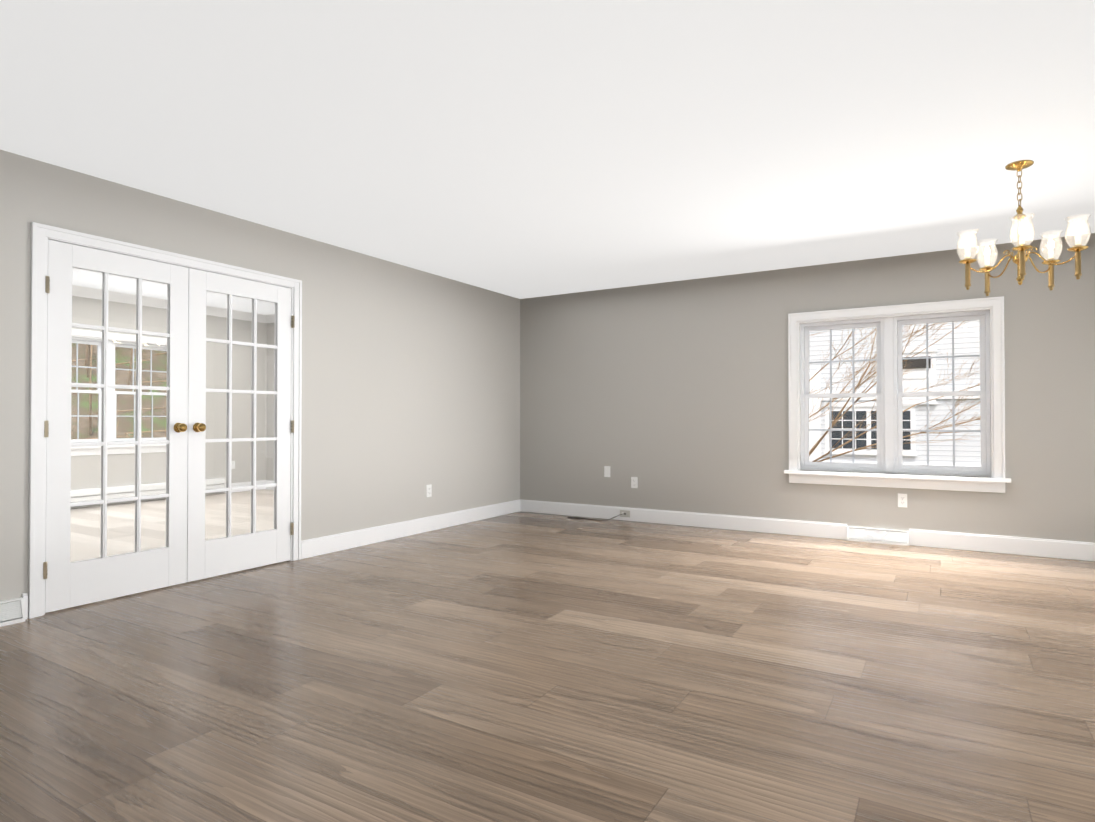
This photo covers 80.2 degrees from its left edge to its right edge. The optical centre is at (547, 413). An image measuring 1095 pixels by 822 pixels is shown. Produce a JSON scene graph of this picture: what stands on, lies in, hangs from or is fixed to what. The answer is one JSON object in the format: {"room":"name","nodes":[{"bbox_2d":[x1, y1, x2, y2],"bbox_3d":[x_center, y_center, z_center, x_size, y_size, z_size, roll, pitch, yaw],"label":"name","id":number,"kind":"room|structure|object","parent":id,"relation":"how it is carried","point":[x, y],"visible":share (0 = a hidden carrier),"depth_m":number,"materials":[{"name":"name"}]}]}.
{"room":"empty living room","nodes":[
{"label":"empty living room","id":0,"kind":"room"},
{"bbox_2d":[71,296,266,508],"bbox_3d":[-6.006,-0.238,7.108,0.160,2.720,6.520,0,-1,31],"label":"wall","id":1,"kind":"structure","parent":0,"point":[218,422],"depth_m":9.14,"materials":[{"name":"paint"}]},
{"bbox_2d":[71,329,166,455],"bbox_3d":[-5.414,-0.242,8.036,0.215,1.495,1.890,0,-1,31],"label":"sunroom window","id":2,"kind":"structure","parent":1,"relation":"in","point":[127,449],"depth_m":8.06,"materials":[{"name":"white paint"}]},
{"bbox_2d":[71,478,225,507],"bbox_3d":[-5.903,0.998,7.045,0.068,0.207,5.100,0,-1,31],"label":"baseboard heater","id":3,"kind":"object","parent":1,"relation":"attached to","point":[93,493],"depth_m":8.10,"materials":[{"name":"white paint"}]},
{"bbox_2d":[72,285,264,322],"bbox_3d":[-5.870,-1.443,7.109,0.085,0.110,6.400,0,-1,31],"label":"crown molding","id":4,"kind":"structure","parent":1,"relation":"attached to","point":[130,298],"depth_m":8.31,"materials":[{"name":"white paint"}]},
{"bbox_2d":[223,480,265,493],"bbox_3d":[-4.439,1.078,9.525,0.015,0.137,0.660,0,-1,31],"label":"baseboard","id":5,"kind":"structure","parent":1,"relation":"attached to","point":[244,484],"depth_m":9.52,"materials":[{"name":"white paint"}]},
{"bbox_2d":[72,268,274,314],"bbox_3d":[-3.997,-1.560,5.981,4.500,0.100,6.440,0,-1,31],"label":"ceiling","id":6,"kind":"structure","parent":0,"point":[149,286],"depth_m":7.84,"materials":[{"name":"paint"}]},
{"bbox_2d":[0,150,519,600],"bbox_3d":[-2.617,-0.272,3.781,0.120,2.720,8.720,0,-1,31],"label":"wall","id":7,"kind":"structure","parent":0,"point":[410,384],"depth_m":5.31,"materials":[{"name":"paint"}]},
{"bbox_2d":[0,598,24,626],"bbox_3d":[-2.857,1.021,3.201,0.054,0.122,0.462,0,-1,31],"label":"air vent","id":8,"kind":"object","parent":7,"relation":"in","point":[12,611],"visible":1,"depth_m":3.35,"materials":[{"name":"white paint"}]},
{"bbox_2d":[45,239,188,612],"bbox_3d":[-2.523,0.071,3.857,0.163,2.020,0.770,0,-1,31],"label":"french door","id":9,"kind":"structure","parent":7,"relation":"in","point":[102,577],"depth_m":3.78,"materials":[{"name":"white paint"}]},
{"bbox_2d":[28,222,301,618],"bbox_3d":[-2.357,0.043,4.209,0.158,2.099,1.702,0,-1,31],"label":"door frame","id":10,"kind":"structure","parent":7,"relation":"attached to","point":[41,234],"depth_m":3.51,"materials":[{"name":"white paint"}]},
{"bbox_2d":[187,268,290,581],"bbox_3d":[-2.124,0.077,4.519,0.163,2.020,0.770,0,-1,31],"label":"french door","id":11,"kind":"structure","parent":7,"relation":"in","point":[229,553],"depth_m":4.46,"materials":[{"name":"white paint"}]},
{"bbox_2d":[301,499,521,558],"bbox_3d":[-1.088,1.044,6.173,0.015,0.137,2.981,0,-1,31],"label":"baseboard","id":12,"kind":"structure","parent":7,"relation":"attached to","point":[313,547],"depth_m":5.79,"materials":[{"name":"white paint"}]},
{"bbox_2d":[426,484,431,496],"bbox_3d":[-1.117,0.732,6.136,0.008,0.115,0.070,0,-1,31],"label":"electrical outlet","id":13,"kind":"object","parent":7,"relation":"attached to","point":[428,490],"visible":1,"depth_m":6.13,"materials":[{"name":"white plastic"}]},
{"bbox_2d":[0,489,1094,821],"bbox_3d":[-1.961,1.109,3.383,10.640,0.050,8.740,0,-1,31],"label":"floor","id":14,"kind":"structure","parent":0,"point":[526,667],"depth_m":2.59,"materials":[{"name":"brown wood"}]},
{"bbox_2d":[0,0,1094,298],"bbox_3d":[-0.034,-1.428,2.247,6.140,0.120,8.740,0,-1,31],"label":"ceiling","id":15,"kind":"structure","parent":0,"point":[524,148],"depth_m":3.04,"materials":[{"name":"paint"}]},
{"bbox_2d":[956,160,1090,295],"bbox_3d":[2.553,-1.019,3.521,0.583,0.672,0.567,0,-1,31],"label":"chandelier","id":16,"kind":"object","parent":15,"relation":"hanging from","point":[1020,258],"visible":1,"depth_m":3.54,"materials":[{"name":"gold metal"}]},
{"bbox_2d":[266,233,1094,542],"bbox_3d":[0.266,-0.237,7.227,10.780,2.720,0.160,0,-1,31],"label":"wall","id":17,"kind":"structure","parent":0,"point":[672,395],"depth_m":6.12,"materials":[{"name":"paint"}]},
{"bbox_2d":[265,314,274,322],"bbox_3d":[-2.362,-1.428,8.681,4.290,0.110,0.085,0,-1,31],"label":"crown molding","id":18,"kind":"structure","parent":17,"relation":"attached to","point":[272,315],"depth_m":9.76,"materials":[{"name":"white paint"}]},
{"bbox_2d":[567,510,629,520],"bbox_3d":[0.530,1.065,6.846,0.663,0.107,0.169,0,-1,31],"label":"wall jack","id":19,"kind":"object","parent":17,"relation":"attached to","point":[624,513],"visible":1,"depth_m":6.78,"materials":[{"name":"grey plastic"}]},
{"bbox_2d":[604,466,609,476],"bbox_3d":[0.634,0.620,6.899,0.070,0.115,0.006,0,-1,31],"label":"electrical outlet","id":20,"kind":"object","parent":17,"relation":"attached to","point":[606,471],"visible":1,"depth_m":6.90,"materials":[{"name":"white plastic"}]},
{"bbox_2d":[631,477,637,487],"bbox_3d":[0.899,0.718,6.738,0.070,0.115,0.008,0,-1,31],"label":"electrical outlet","id":21,"kind":"object","parent":17,"relation":"attached to","point":[634,482],"visible":1,"depth_m":6.73,"materials":[{"name":"white plastic"}]},
{"bbox_2d":[522,499,846,539],"bbox_3d":[1.150,1.048,6.577,3.433,0.137,0.018,0,-1,31],"label":"baseboard","id":22,"kind":"structure","parent":17,"relation":"attached to","point":[730,522],"depth_m":6.38,"materials":[{"name":"white paint"}]},
{"bbox_2d":[847,526,908,545],"bbox_3d":[2.814,1.045,5.553,0.470,0.122,0.054,0,-1,31],"label":"air vent","id":23,"kind":"object","parent":17,"relation":"in","point":[880,536],"visible":1,"depth_m":5.54,"materials":[{"name":"white metal"}]},
{"bbox_2d":[784,296,1010,492],"bbox_3d":[2.932,-0.141,5.587,1.690,1.545,0.215,0,-1,31],"label":"window","id":24,"kind":"structure","parent":17,"relation":"in","point":[888,322],"depth_m":5.57,"materials":[{"name":"white paint"}]},
{"bbox_2d":[898,493,906,507],"bbox_3d":[2.989,0.735,5.478,0.070,0.115,0.008,0,-1,31],"label":"outlet","id":25,"kind":"object","parent":17,"relation":"attached to","point":[902,500],"visible":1,"depth_m":5.47,"materials":[{"name":"white plastic"}]},
{"bbox_2d":[909,529,1094,560],"bbox_3d":[3.872,1.031,4.939,1.973,0.137,0.015,0,-1,31],"label":"baseboard","id":26,"kind":"structure","parent":17,"relation":"attached to","point":[1038,547],"depth_m":5.10,"materials":[{"name":"white paint"}]},
{"label":"outside","id":27,"kind":"structure","parent":0,"visible":0},
{"bbox_3d":[-0.057,2.040,7.889,80.000,0.020,75.000,0,-1,31],"label":"ground","id":28,"kind":"structure","parent":27,"visible":0},
{"bbox_2d":[809,320,980,466],"bbox_3d":[11.390,-1.581,16.745,17.500,7.400,6.075,0,-1,31],"label":"house","id":29,"kind":"structure","parent":28,"relation":"on","point":[865,455],"depth_m":15.02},
{"bbox_2d":[809,321,980,461],"bbox_3d":[5.051,-1.238,9.364,6.747,6.609,6.023,0,-1,31],"label":"tree","id":30,"kind":"object","parent":28,"relation":"on","point":[836,419],"depth_m":9.03,"materials":[{"name":"brown plant"}]}
]}

